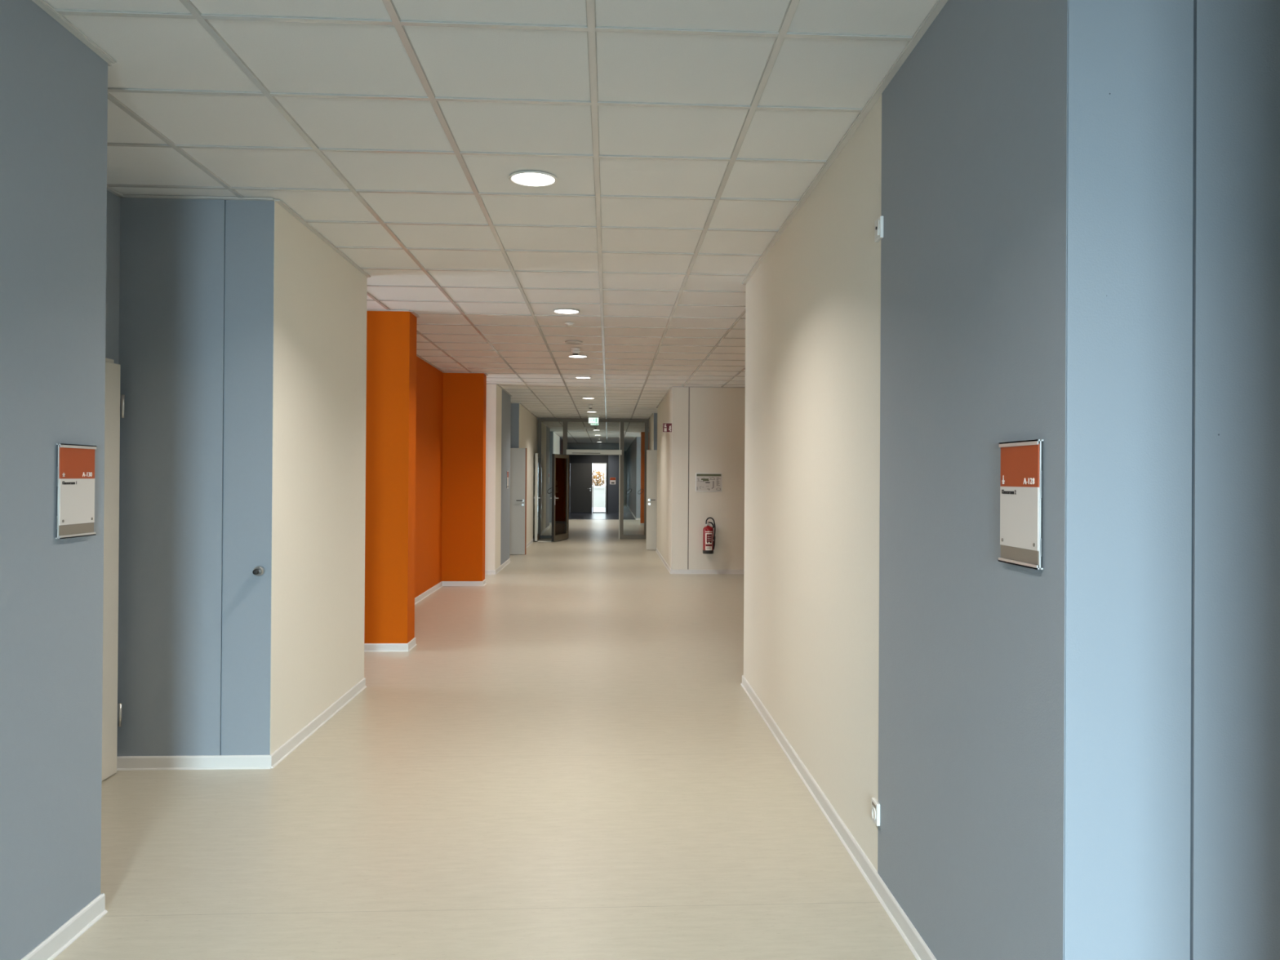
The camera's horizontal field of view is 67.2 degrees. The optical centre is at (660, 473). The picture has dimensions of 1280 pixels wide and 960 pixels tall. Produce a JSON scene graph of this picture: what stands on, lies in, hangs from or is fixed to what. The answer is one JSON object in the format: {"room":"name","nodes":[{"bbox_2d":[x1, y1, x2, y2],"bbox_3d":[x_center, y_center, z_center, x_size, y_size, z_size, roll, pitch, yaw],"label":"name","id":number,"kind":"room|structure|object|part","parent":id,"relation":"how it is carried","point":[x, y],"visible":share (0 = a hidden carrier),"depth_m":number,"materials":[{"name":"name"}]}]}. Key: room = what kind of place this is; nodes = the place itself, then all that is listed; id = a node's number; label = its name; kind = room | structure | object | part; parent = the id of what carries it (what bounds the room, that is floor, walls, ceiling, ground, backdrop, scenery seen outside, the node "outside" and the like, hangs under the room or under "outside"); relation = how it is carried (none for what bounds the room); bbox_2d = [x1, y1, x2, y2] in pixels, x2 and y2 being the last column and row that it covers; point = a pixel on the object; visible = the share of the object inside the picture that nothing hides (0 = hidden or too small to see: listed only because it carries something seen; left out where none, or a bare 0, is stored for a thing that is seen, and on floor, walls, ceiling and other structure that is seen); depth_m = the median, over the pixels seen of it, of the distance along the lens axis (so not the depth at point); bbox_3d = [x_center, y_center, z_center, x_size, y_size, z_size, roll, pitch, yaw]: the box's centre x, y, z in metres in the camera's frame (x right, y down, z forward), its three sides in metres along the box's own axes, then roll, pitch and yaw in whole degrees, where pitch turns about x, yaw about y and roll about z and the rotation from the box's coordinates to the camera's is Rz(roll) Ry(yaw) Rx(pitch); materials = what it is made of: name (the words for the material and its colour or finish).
{"room":"school corridor","nodes":[
{"label":"school corridor","id":0,"kind":"room"},
{"bbox_2d":[0,0,107,959],"bbox_3d":[-2.225,-0.027,-0.472,0.944,3.120,7.700,0,0,-3],"label":"wall","id":1,"kind":"structure","parent":0,"point":[54,86],"depth_m":3.05,"materials":[{"name":"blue paint"}]},
{"bbox_2d":[20,893,107,959],"bbox_3d":[-1.754,1.501,-0.452,0.020,0.068,7.718,0,0,-3],"label":"baseboard","id":2,"kind":"structure","parent":1,"relation":"attached to","point":[63,937],"depth_m":3.18,"materials":[{"name":"white plastic"}]},
{"bbox_2d":[31,0,116,63],"bbox_3d":[-1.731,-1.469,-0.439,0.029,0.008,7.700,0,0,-3],"label":"trim","id":3,"kind":"structure","parent":1,"relation":"attached to","point":[42,4],"depth_m":3.16,"materials":[{"name":"white metal"}]},
{"bbox_2d":[55,443,96,538],"bbox_3d":[-1.945,0.059,3.206,0.015,0.307,0.215,0,0,-3],"label":"room sign","id":4,"kind":"object","parent":1,"relation":"attached to","point":[75,501],"visible":1,"depth_m":3.19,"materials":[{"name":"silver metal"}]},
{"bbox_3d":[-1.944,0.186,3.206,0.002,0.034,0.209,0,0,-3],"label":"foot panel","id":5,"kind":"part","parent":4,"relation":"part of","materials":[{"name":"brown"}]},
{"bbox_3d":[-1.942,0.094,3.206,0.003,0.150,0.209,0,0,-3],"label":"white panel","id":6,"kind":"part","parent":4,"relation":"part of","materials":[{"name":"white plastic"}]},
{"bbox_3d":[-1.942,-0.033,3.207,0.002,0.103,0.209,0,0,-3],"label":"orange panel","id":7,"kind":"part","parent":4,"relation":"part of","materials":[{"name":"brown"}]},
{"bbox_2d":[105,190,119,364],"bbox_3d":[-2.877,-0.011,4.200,0.150,3.120,1.700,0,0,-3],"label":"wall","id":8,"kind":"structure","parent":0,"point":[113,228],"depth_m":4.99,"materials":[{"name":"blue paint"}]},
{"bbox_2d":[102,357,124,781],"bbox_3d":[-2.777,0.483,4.473,0.126,2.135,1.058,0,0,-3],"label":"door","id":9,"kind":"structure","parent":8,"relation":"in","point":[112,414],"depth_m":4.90,"materials":[{"name":"white laminate"}]},
{"bbox_3d":[-2.814,0.483,4.442,0.050,2.135,1.000,0,0,-3],"label":"frame","id":10,"kind":"part","parent":9,"relation":"part of","materials":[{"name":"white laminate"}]},
{"bbox_2d":[106,186,124,197],"bbox_3d":[-2.779,-1.455,4.211,0.029,0.008,1.700,0,0,-3],"label":"trim","id":11,"kind":"structure","parent":8,"relation":"attached to","point":[108,188],"depth_m":4.96,"materials":[{"name":"white metal"}]},
{"bbox_2d":[116,197,367,755],"bbox_3d":[-2.579,-0.001,6.047,0.946,3.120,1.957,0,0,-3],"label":"wall","id":12,"kind":"structure","parent":0,"point":[242,332],"depth_m":5.09,"materials":[{"name":"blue paint"}]},
{"bbox_2d":[116,755,271,770],"bbox_3d":[-2.461,1.521,5.058,0.812,0.068,0.020,0,0,-3],"label":"baseboard","id":13,"kind":"structure","parent":12,"relation":"attached to","point":[203,762],"depth_m":5.06,"materials":[{"name":"white plastic"}]},
{"bbox_2d":[121,194,274,200],"bbox_3d":[-2.442,-1.449,5.066,0.794,0.008,0.029,0,0,-3],"label":"trim","id":14,"kind":"structure","parent":12,"relation":"attached to","point":[124,195],"depth_m":5.06,"materials":[{"name":"white metal"}]},
{"bbox_2d":[252,565,265,576],"bbox_3d":[-2.116,0.516,5.054,0.053,0.053,0.073,0,0,-3],"label":"door stop","id":15,"kind":"object","parent":12,"relation":"attached to","point":[259,571],"visible":1,"depth_m":5.06,"materials":[{"name":"silver metal"}]},
{"bbox_2d":[269,677,366,768],"bbox_3d":[-2.109,1.528,6.066,0.020,0.068,1.973,0,0,-3],"label":"baseboard","id":16,"kind":"structure","parent":12,"relation":"attached to","point":[277,756],"depth_m":5.83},
{"bbox_2d":[274,199,370,277],"bbox_3d":[-2.086,-1.442,6.079,0.029,0.008,1.955,0,0,-3],"label":"trim","id":17,"kind":"structure","parent":12,"relation":"attached to","point":[279,202],"depth_m":5.83,"materials":[{"name":"white metal"}]},
{"bbox_2d":[364,311,417,643],"bbox_3d":[-3.953,0.001,8.570,3.438,3.120,0.315,0,0,-3],"label":"wall","id":18,"kind":"structure","parent":0,"point":[391,335],"depth_m":8.50,"materials":[{"name":"orange paint"}]},
{"bbox_2d":[364,643,408,651],"bbox_3d":[-3.853,1.527,8.402,3.256,0.068,0.020,0,0,-3],"label":"baseboard","id":19,"kind":"structure","parent":18,"relation":"attached to","point":[367,646],"depth_m":8.48,"materials":[{"name":"white plastic"}]},
{"bbox_2d":[366,309,409,311],"bbox_3d":[-3.834,-1.443,8.410,3.238,0.008,0.029,0,0,-3],"label":"trim","id":20,"kind":"structure","parent":18,"relation":"attached to","point":[366,309],"depth_m":8.48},
{"bbox_2d":[407,637,417,651],"bbox_3d":[-2.236,1.538,8.658,0.020,0.068,0.333,0,0,-3],"label":"baseboard","id":21,"kind":"structure","parent":18,"relation":"attached to","point":[411,643],"depth_m":8.64,"materials":[{"name":"white plastic"}]},
{"bbox_2d":[409,311,420,317],"bbox_3d":[-2.213,-1.432,8.671,0.029,0.008,0.315,0,0,-3],"label":"trim","id":22,"kind":"structure","parent":18,"relation":"attached to","point":[411,312],"depth_m":8.66,"materials":[{"name":"white metal"}]},
{"bbox_2d":[414,355,443,597],"bbox_3d":[-3.051,0.018,11.161,0.220,3.120,4.760,0,0,-3],"label":"wall","id":23,"kind":"structure","parent":0,"point":[429,380],"depth_m":12.49,"materials":[{"name":"orange paint"}]},
{"bbox_2d":[414,581,442,604],"bbox_3d":[-2.941,1.545,11.161,0.020,0.068,4.778,0,0,-3],"label":"baseboard","id":24,"kind":"structure","parent":23,"relation":"attached to","point":[431,590],"depth_m":12.47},
{"bbox_2d":[416,354,444,373],"bbox_3d":[-2.918,-1.425,11.174,0.029,0.008,4.760,0,0,-3],"label":"trim","id":25,"kind":"structure","parent":23,"relation":"attached to","point":[417,355],"depth_m":12.46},
{"bbox_2d":[441,373,486,581],"bbox_3d":[-4.228,0.022,13.623,3.438,3.120,0.285,0,0,-3],"label":"wall","id":26,"kind":"structure","parent":0,"point":[464,394],"depth_m":13.56,"materials":[{"name":"orange paint"}]},
{"bbox_2d":[442,581,483,586],"bbox_3d":[-2.796,1.556,13.542,0.586,0.068,0.020,0,0,-3],"label":"baseboard","id":27,"kind":"structure","parent":26,"relation":"attached to","point":[444,583],"depth_m":13.54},
{"bbox_2d":[442,372,484,373],"bbox_3d":[-2.777,-1.414,13.550,0.568,0.008,0.029,0,0,-3],"label":"trim","id":28,"kind":"structure","parent":26,"relation":"attached to","point":[442,372],"depth_m":13.54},
{"bbox_2d":[53,504,916,959],"bbox_3d":[-1.363,1.722,24.856,10.600,0.154,58.600,0,0,-3],"label":"floor","id":29,"kind":"structure","parent":0,"point":[570,757],"depth_m":4.41,"materials":[{"name":"beige laminate"}]},
{"bbox_2d":[537,537,552,542],"bbox_3d":[-2.772,1.622,23.328,0.341,0.022,1.060,0,0,-3],"label":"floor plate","id":30,"kind":"object","parent":29,"relation":"on","point":[541,540],"visible":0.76,"depth_m":23.18,"materials":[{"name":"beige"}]},
{"bbox_2d":[550,449,622,541],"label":"door","id":31,"kind":"structure","parent":29,"relation":"on","point":[560,463],"depth_m":23.40,"materials":[{"name":"brown metal"}]},
{"bbox_3d":[-2.419,0.560,23.278,0.010,1.850,1.022,0,0,11],"label":"glass pane","id":32,"kind":"part","parent":31,"relation":"part of","materials":[{"name":"glass"}]},
{"bbox_3d":[-2.426,1.550,23.274,0.060,0.130,1.022,0,0,11],"label":"rail","id":33,"kind":"part","parent":31,"relation":"part of","materials":[{"name":"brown metal"}]},
{"bbox_3d":[-2.413,-0.407,23.283,0.060,0.085,1.022,0,0,11],"label":"rail","id":34,"kind":"part","parent":31,"relation":"part of","materials":[{"name":"brown metal"}]},
{"bbox_3d":[-1.651,-0.520,23.913,1.375,0.125,0.079,0,0,-3],"label":"door closer rail","id":35,"kind":"part","parent":31,"relation":"part of","materials":[{"name":"grey metal"}]},
{"bbox_2d":[645,449,657,549],"bbox_3d":[0.192,0.569,20.479,0.985,2.120,0.103,0,0,-3],"label":"door","id":36,"kind":"structure","parent":29,"relation":"on","point":[651,455],"depth_m":20.47,"materials":[{"name":"white laminate"}]},
{"bbox_2d":[44,0,937,451],"bbox_3d":[-1.343,-1.504,24.870,10.600,0.295,58.600,0,0,-3],"label":"ceiling","id":37,"kind":"structure","parent":0,"point":[678,138],"depth_m":4.20,"materials":[{"name":"tile"}]},
{"bbox_2d":[508,170,557,186],"bbox_3d":[-0.623,-1.439,4.709,0.238,0.010,0.238,0,0,-3],"label":"recessed light","id":38,"kind":"object","parent":37,"relation":"in","point":[526,178],"visible":1,"depth_m":4.70,"materials":[{"name":"white paint"}]},
{"bbox_2d":[511,173,554,186],"bbox_3d":[-0.623,-1.438,4.709,0.207,0.003,0.207,0,0,-3],"label":"diffuser","id":39,"kind":"object","parent":38,"relation":"attached to","point":[521,179],"depth_m":4.70,"materials":[{"name":"white plastic"}]},
{"bbox_2d":[552,308,579,314],"bbox_3d":[-0.828,-1.424,8.473,0.238,0.010,0.238,0,0,-3],"label":"recessed light","id":40,"kind":"object","parent":37,"relation":"in","point":[564,311],"visible":1,"depth_m":8.46,"materials":[{"name":"white plastic"}]},
{"bbox_2d":[555,310,577,313],"bbox_3d":[-0.828,-1.423,8.473,0.207,0.003,0.207,0,0,-3],"label":"diffuser","id":41,"kind":"object","parent":40,"relation":"attached to","point":[556,311],"depth_m":8.47,"materials":[{"name":"white plastic"}]},
{"bbox_2d":[564,322,573,326],"bbox_3d":[-0.865,-1.409,9.128,0.092,0.030,0.092,0,0,-3],"label":"sensor","id":42,"kind":"object","parent":37,"relation":"attached to","point":[569,324],"visible":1,"depth_m":9.10,"materials":[{"name":"white paint"}]},
{"bbox_2d":[564,340,582,343],"bbox_3d":[-0.938,-1.414,10.400,0.192,0.010,0.192,0,0,-3],"label":"cover plate","id":43,"kind":"object","parent":37,"relation":"attached to","point":[567,341],"visible":1,"depth_m":10.38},
{"bbox_2d":[570,347,580,355],"bbox_3d":[-0.968,-1.376,10.919,0.112,0.081,0.112,0,0,-3],"label":"smoke detector","id":44,"kind":"object","parent":37,"relation":"attached to","point":[575,351],"visible":1,"depth_m":10.88,"materials":[{"name":"white paint"}]},
{"bbox_2d":[568,355,587,357],"bbox_3d":[-1.000,-1.411,11.629,0.238,0.010,0.238,0,0,-3],"label":"recessed light","id":45,"kind":"object","parent":37,"relation":"in","point":[570,356],"visible":1,"depth_m":11.61,"materials":[{"name":"white plastic"}]},
{"bbox_2d":[568,355,585,357],"bbox_3d":[-1.000,-1.410,11.629,0.207,0.003,0.207,0,0,-3],"label":"diffuser","id":46,"kind":"object","parent":45,"relation":"attached to","point":[569,356],"depth_m":11.62,"materials":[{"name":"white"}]},
{"bbox_2d":[574,376,591,378],"bbox_3d":[-1.135,-1.401,14.115,0.238,0.010,0.238,0,0,-3],"label":"recessed light","id":47,"kind":"object","parent":37,"relation":"in","point":[578,377],"visible":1,"depth_m":14.09,"materials":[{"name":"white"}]},
{"bbox_2d":[587,415,599,423],"bbox_3d":[-1.592,-1.272,22.853,0.275,0.188,0.060,0,0,-3],"label":"exit sign","id":48,"kind":"object","parent":37,"relation":"hanging from","point":[592,419],"visible":1,"depth_m":22.84,"materials":[{"name":"white paint"}]},
{"bbox_3d":[-1.591,-1.250,22.843,0.235,0.131,0.005,0,0,-3],"label":"lit panel","id":49,"kind":"part","parent":48,"relation":"part of","materials":[{"name":"green"}]},
{"bbox_2d":[484,384,502,569],"bbox_3d":[-3.099,0.037,15.575,0.944,3.120,0.800,0,0,-3],"label":"wall","id":50,"kind":"structure","parent":0,"point":[494,393],"depth_m":15.20,"materials":[{"name":"beige paint"}]},
{"bbox_2d":[500,389,511,564],"bbox_3d":[-3.161,0.042,16.713,0.944,3.120,1.480,0,0,-3],"label":"wall","id":51,"kind":"structure","parent":0,"point":[506,398],"depth_m":16.66,"materials":[{"name":"blue paint"}]},
{"bbox_2d":[494,557,510,574],"bbox_3d":[-2.667,1.569,16.333,0.020,0.068,2.298,0,0,-3],"label":"baseboard","id":52,"kind":"structure","parent":51,"relation":"attached to","point":[500,567],"depth_m":16.18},
{"bbox_2d":[496,383,511,396],"bbox_3d":[-2.644,-1.401,16.346,0.029,0.008,2.280,0,0,-3],"label":"trim","id":53,"kind":"structure","parent":51,"relation":"attached to","point":[499,385],"depth_m":16.15,"materials":[{"name":"white metal"}]},
{"bbox_2d":[506,471,508,488],"bbox_3d":[-2.693,0.114,16.938,0.015,0.307,0.220,0,0,-3],"label":"room sign","id":54,"kind":"object","parent":51,"relation":"attached to","point":[507,479],"visible":1,"depth_m":16.86,"materials":[{"name":"silver metal"}]},
{"bbox_2d":[510,402,550,543],"bbox_3d":[-3.565,0.072,24.152,0.946,3.120,10.120,0,0,-3],"label":"wall","id":55,"kind":"structure","parent":0,"point":[523,426],"depth_m":22.34,"materials":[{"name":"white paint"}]},
{"bbox_2d":[520,403,537,417],"bbox_3d":[-2.925,-1.380,21.498,0.029,0.008,4.740,0,0,-3],"label":"trim","id":56,"kind":"structure","parent":55,"relation":"attached to","point":[520,403],"depth_m":21.09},
{"bbox_2d":[526,537,534,547],"bbox_3d":[-2.948,1.590,21.485,0.020,0.068,4.758,0,0,-3],"label":"baseboard","id":57,"kind":"structure","parent":55,"relation":"attached to","point":[532,540],"depth_m":22.06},
{"bbox_2d":[540,525,550,535],"bbox_3d":[-3.227,1.611,26.608,0.020,0.068,5.258,0,0,-3],"label":"baseboard","id":58,"kind":"structure","parent":55,"relation":"attached to","point":[548,527],"depth_m":27.03,"materials":[{"name":"grey"}]},
{"bbox_2d":[537,417,648,539],"bbox_3d":[-1.684,0.145,23.993,2.758,2.995,0.092,0,0,-3],"label":"door frame","id":59,"kind":"structure","parent":55,"relation":"in","point":[621,536],"depth_m":23.99,"materials":[{"name":"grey metal"}]},
{"bbox_2d":[533,453,540,541],"bbox_3d":[-2.977,0.572,23.330,0.184,2.080,1.027,0,0,-3],"label":"door","id":60,"kind":"structure","parent":59,"relation":"attached to","point":[537,475],"depth_m":22.85,"materials":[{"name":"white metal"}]},
{"bbox_3d":[-2.976,0.549,23.321,0.010,1.865,0.830,0,0,-3],"label":"glass pane","id":61,"kind":"part","parent":60,"relation":"part of","materials":[{"name":"clear glass"}]},
{"bbox_3d":[-2.713,1.594,23.932,0.538,0.085,0.090,0,0,-3],"label":"rail","id":62,"kind":"part","parent":59,"relation":"part of","materials":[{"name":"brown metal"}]},
{"bbox_3d":[-1.675,-1.314,24.000,2.758,0.077,0.090,0,0,-3],"label":"rail","id":63,"kind":"part","parent":59,"relation":"part of","materials":[{"name":"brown metal"}]},
{"bbox_3d":[-0.672,1.597,24.043,0.520,0.105,0.090,0,0,-3],"label":"rail","id":64,"kind":"part","parent":59,"relation":"part of","materials":[{"name":"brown metal"}]},
{"bbox_2d":[549,431,563,522],"bbox_3d":[-4.214,0.120,36.089,0.946,3.120,10.270,0,0,-3],"label":"wall","id":65,"kind":"structure","parent":0,"point":[554,438],"depth_m":30.99,"materials":[{"name":"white paint"}]},
{"bbox_2d":[567,442,618,513],"bbox_3d":[-3.369,0.176,47.637,2.450,3.120,12.900,0,0,-3],"label":"wall","id":66,"kind":"structure","parent":0,"point":[613,460],"depth_m":41.24,"materials":[{"name":"paint"}]},
{"bbox_2d":[568,454,608,512],"bbox_3d":[-3.096,0.399,41.215,1.700,2.620,0.193,0,0,-3],"label":"door","id":67,"kind":"structure","parent":66,"relation":"in","point":[580,470],"depth_m":41.17,"materials":[{"name":"black wood"}]},
{"bbox_3d":[-3.913,0.624,41.196,0.070,2.160,0.100,0,0,-3],"label":"frame","id":68,"kind":"part","parent":67,"relation":"part of","materials":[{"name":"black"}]},
{"bbox_3d":[-3.092,-0.665,41.266,1.700,0.490,0.100,0,0,-3],"label":"lintel panel","id":69,"kind":"part","parent":67,"relation":"part of","materials":[{"name":"black"}]},
{"bbox_2d":[591,462,608,513],"bbox_3d":[-2.587,0.633,41.258,0.675,2.160,0.120,0,0,-3],"label":"window","id":70,"kind":"structure","parent":66,"relation":"in","point":[606,464],"depth_m":41.21,"materials":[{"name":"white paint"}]},
{"bbox_3d":[-2.287,0.635,41.275,0.075,2.160,0.120,0,0,-3],"label":"post","id":71,"kind":"part","parent":70,"relation":"part of","materials":[{"name":"black metal"}]},
{"bbox_2d":[609,477,615,484],"bbox_3d":[-2.049,0.331,41.240,0.250,0.300,0.016,0,0,-3],"label":"room sign","id":72,"kind":"object","parent":66,"relation":"attached to","point":[612,480],"visible":1,"depth_m":41.23,"materials":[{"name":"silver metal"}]},
{"bbox_2d":[618,451,626,504],"bbox_3d":[-2.069,0.212,54.117,0.850,3.120,0.100,0,0,-3],"label":"wall","id":73,"kind":"structure","parent":0,"point":[624,452],"depth_m":54.06,"materials":[{"name":"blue paint"}]},
{"bbox_2d":[626,437,636,516],"bbox_3d":[-1.268,0.176,44.647,0.278,3.120,19.100,0,0,-3],"label":"wall","id":74,"kind":"structure","parent":0,"point":[631,465],"depth_m":41.37,"materials":[{"name":"paint"}]},
{"bbox_2d":[626,503,635,519],"bbox_3d":[-1.412,1.700,44.382,0.020,0.068,19.218,0,0,-3],"label":"baseboard","id":75,"kind":"structure","parent":74,"relation":"attached to","point":[626,504],"depth_m":41.35,"materials":[{"name":"grey"}]},
{"bbox_2d":[635,436,640,518],"bbox_3d":[1.207,0.149,35.067,4.178,3.120,0.300,0,0,-3],"label":"wall","id":76,"kind":"structure","parent":0,"point":[638,438],"depth_m":34.80,"materials":[{"name":"blue paint"}]},
{"bbox_2d":[640,431,644,523],"bbox_3d":[1.431,0.134,31.214,4.150,3.120,0.220,0,0,-3],"label":"wall","id":77,"kind":"structure","parent":0,"point":[642,433],"depth_m":30.99,"materials":[{"name":"orange paint"}]},
{"bbox_2d":[648,413,657,449],"bbox_3d":[0.273,0.091,22.949,1.000,3.120,2.200,0,0,-3],"label":"wall","id":78,"kind":"structure","parent":0,"point":[653,420],"depth_m":21.87,"materials":[{"name":"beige paint"}]},
{"bbox_2d":[656,386,745,569],"bbox_3d":[2.138,0.081,17.958,4.178,3.120,4.770,0,0,-3],"label":"wall","id":79,"kind":"structure","parent":0,"point":[707,435],"depth_m":15.50,"materials":[{"name":"beige paint"}]},
{"bbox_2d":[655,547,671,573],"bbox_3d":[0.033,1.593,17.837,0.020,0.068,4.788,0,0,-3],"label":"baseboard","id":80,"kind":"structure","parent":79,"relation":"attached to","point":[661,557],"depth_m":17.29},
{"bbox_2d":[656,386,672,408],"bbox_3d":[0.047,-1.378,17.850,0.029,0.008,4.770,0,0,-3],"label":"trim","id":81,"kind":"structure","parent":79,"relation":"attached to","point":[670,388],"depth_m":17.36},
{"bbox_2d":[662,422,671,432],"bbox_3d":[0.108,-0.733,15.531,0.150,0.150,0.008,0,0,-3],"label":"fire extinguisher sign","id":82,"kind":"object","parent":79,"relation":"attached to","point":[667,427],"visible":1,"depth_m":15.53,"materials":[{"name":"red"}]},
{"bbox_2d":[671,569,743,573],"bbox_3d":[2.159,1.596,15.554,3.996,0.068,0.020,0,0,-3],"label":"baseboard","id":83,"kind":"structure","parent":79,"relation":"attached to","point":[673,571],"depth_m":15.47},
{"bbox_2d":[695,472,721,491],"bbox_3d":[0.776,0.147,15.487,0.422,0.298,0.014,0,0,-3],"label":"sign","id":84,"kind":"object","parent":79,"relation":"attached to","point":[704,482],"visible":1,"depth_m":15.48,"materials":[{"name":"white paper"}]},
{"bbox_2d":[699,476,720,490],"bbox_3d":[0.777,0.170,15.481,0.383,0.214,0.001,0,0,-3],"label":"print","id":85,"kind":"object","parent":84,"relation":"attached to","point":[706,483],"depth_m":15.48,"materials":[{"name":"white paper"}]},
{"bbox_2d":[672,386,745,387],"bbox_3d":[2.178,-1.374,15.562,3.978,0.008,0.029,0,0,-3],"label":"trim","id":86,"kind":"structure","parent":79,"relation":"attached to","point":[673,386],"depth_m":15.49,"materials":[{"name":"white metal"}]},
{"bbox_2d":[702,517,715,554],"bbox_3d":[0.761,0.995,15.400,0.176,0.582,0.186,0,0,-28],"label":"fire extinguisher","id":87,"kind":"object","parent":79,"relation":"attached to","point":[708,538],"visible":1,"depth_m":15.33,"materials":[{"name":"red metal"}]},
{"bbox_2d":[706,533,711,542],"bbox_3d":[0.774,1.033,15.317,0.085,0.125,0.011,0,0,-9],"label":"print","id":88,"kind":"object","parent":87,"relation":"attached to","point":[708,535],"depth_m":15.31,"materials":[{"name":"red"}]},
{"bbox_2d":[743,0,1279,959],"bbox_3d":[1.266,0.017,4.716,1.000,3.120,5.080,0,0,-3],"label":"wall","id":89,"kind":"structure","parent":0,"point":[1079,754],"depth_m":2.25,"materials":[{"name":"blue paint"}]},
{"bbox_2d":[740,675,936,959],"bbox_3d":[0.749,1.540,4.681,0.020,0.068,5.098,0,0,-3],"label":"baseboard","id":90,"kind":"structure","parent":89,"relation":"attached to","point":[917,946],"depth_m":3.96,"materials":[{"name":"white plastic"}]},
{"bbox_2d":[742,0,947,284],"bbox_3d":[0.763,-1.431,4.694,0.029,0.008,5.080,0,0,-3],"label":"trim","id":91,"kind":"structure","parent":89,"relation":"attached to","point":[937,7],"depth_m":3.86,"materials":[{"name":"white metal"}]},
{"bbox_2d":[871,797,879,826],"bbox_3d":[0.810,1.276,3.627,0.016,0.082,0.080,0,0,-3],"label":"wall socket","id":92,"kind":"object","parent":89,"relation":"attached to","point":[875,806],"visible":1,"depth_m":3.61,"materials":[{"name":"white paint"}]},
{"bbox_2d":[874,215,883,242],"bbox_3d":[0.822,-0.920,3.634,0.019,0.082,0.080,0,0,-3],"label":"wall sensor","id":93,"kind":"object","parent":89,"relation":"attached to","point":[878,228],"visible":1,"depth_m":3.61,"materials":[{"name":"white paint"}]},
{"bbox_2d":[998,439,1044,569],"bbox_3d":[0.884,0.074,2.368,0.015,0.305,0.223,0,0,-3],"label":"room sign","id":94,"kind":"object","parent":89,"relation":"attached to","point":[1021,461],"visible":1,"depth_m":2.35,"materials":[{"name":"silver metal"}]},
{"bbox_3d":[0.880,0.108,2.367,0.003,0.149,0.217,0,0,-3],"label":"white panel","id":95,"kind":"part","parent":94,"relation":"part of","materials":[{"name":"white plastic"}]},
{"bbox_3d":[0.881,-0.017,2.368,0.002,0.102,0.217,0,0,-3],"label":"orange panel","id":96,"kind":"part","parent":94,"relation":"part of","materials":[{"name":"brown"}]},
{"bbox_3d":[0.881,0.200,2.367,0.002,0.033,0.217,0,0,-3],"label":"foot panel","id":97,"kind":"part","parent":94,"relation":"part of","materials":[{"name":"brown plastic"}]},
{"bbox_3d":[-4.682,0.026,15.178,2.700,3.120,0.180,0,0,-3],"label":"wall","id":98,"kind":"structure","parent":0,"visible":0},
{"bbox_2d":[484,569,495,574],"bbox_3d":[-4.224,1.554,15.097,3.242,0.068,0.020,0,0,-3],"label":"baseboard","id":99,"kind":"structure","parent":98,"relation":"attached to","point":[486,571],"depth_m":15.18,"materials":[{"name":"white plastic"}]},
{"bbox_3d":[-3.642,0.046,18.254,0.150,3.120,1.650,0,0,-3],"label":"wall","id":100,"kind":"structure","parent":0,"visible":0},
{"bbox_2d":[509,448,526,554],"bbox_3d":[-3.120,0.545,18.517,0.988,2.130,1.023,0,0,-3],"label":"door","id":101,"kind":"structure","parent":100,"relation":"in","point":[517,543],"depth_m":19.00,"materials":[{"name":"laminate"}]},
{"label":"outside","id":102,"kind":"structure","parent":0,"visible":0},
{"bbox_2d":[593,506,605,511],"bbox_3d":[-6.662,1.837,50.435,8.200,0.180,18.540,0,0,-3],"label":"terrace","id":103,"kind":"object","parent":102,"point":[595,508],"depth_m":46.56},
{"bbox_2d":[591,485,605,506],"bbox_3d":[-6.626,1.195,49.859,8.200,1.100,0.400,0,0,-3],"label":"wall","id":104,"kind":"structure","parent":103,"relation":"on","point":[599,491],"depth_m":49.89,"materials":[{"name":"white paint"}]},
{"bbox_2d":[591,469,605,485],"bbox_3d":[-3.475,0.790,52.406,1.569,1.978,1.253,0,0,-3],"label":"shrub","id":105,"kind":"object","parent":103,"relation":"on","point":[600,482],"visible":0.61,"depth_m":52.22,"materials":[{"name":"orange plant"}]}
]}

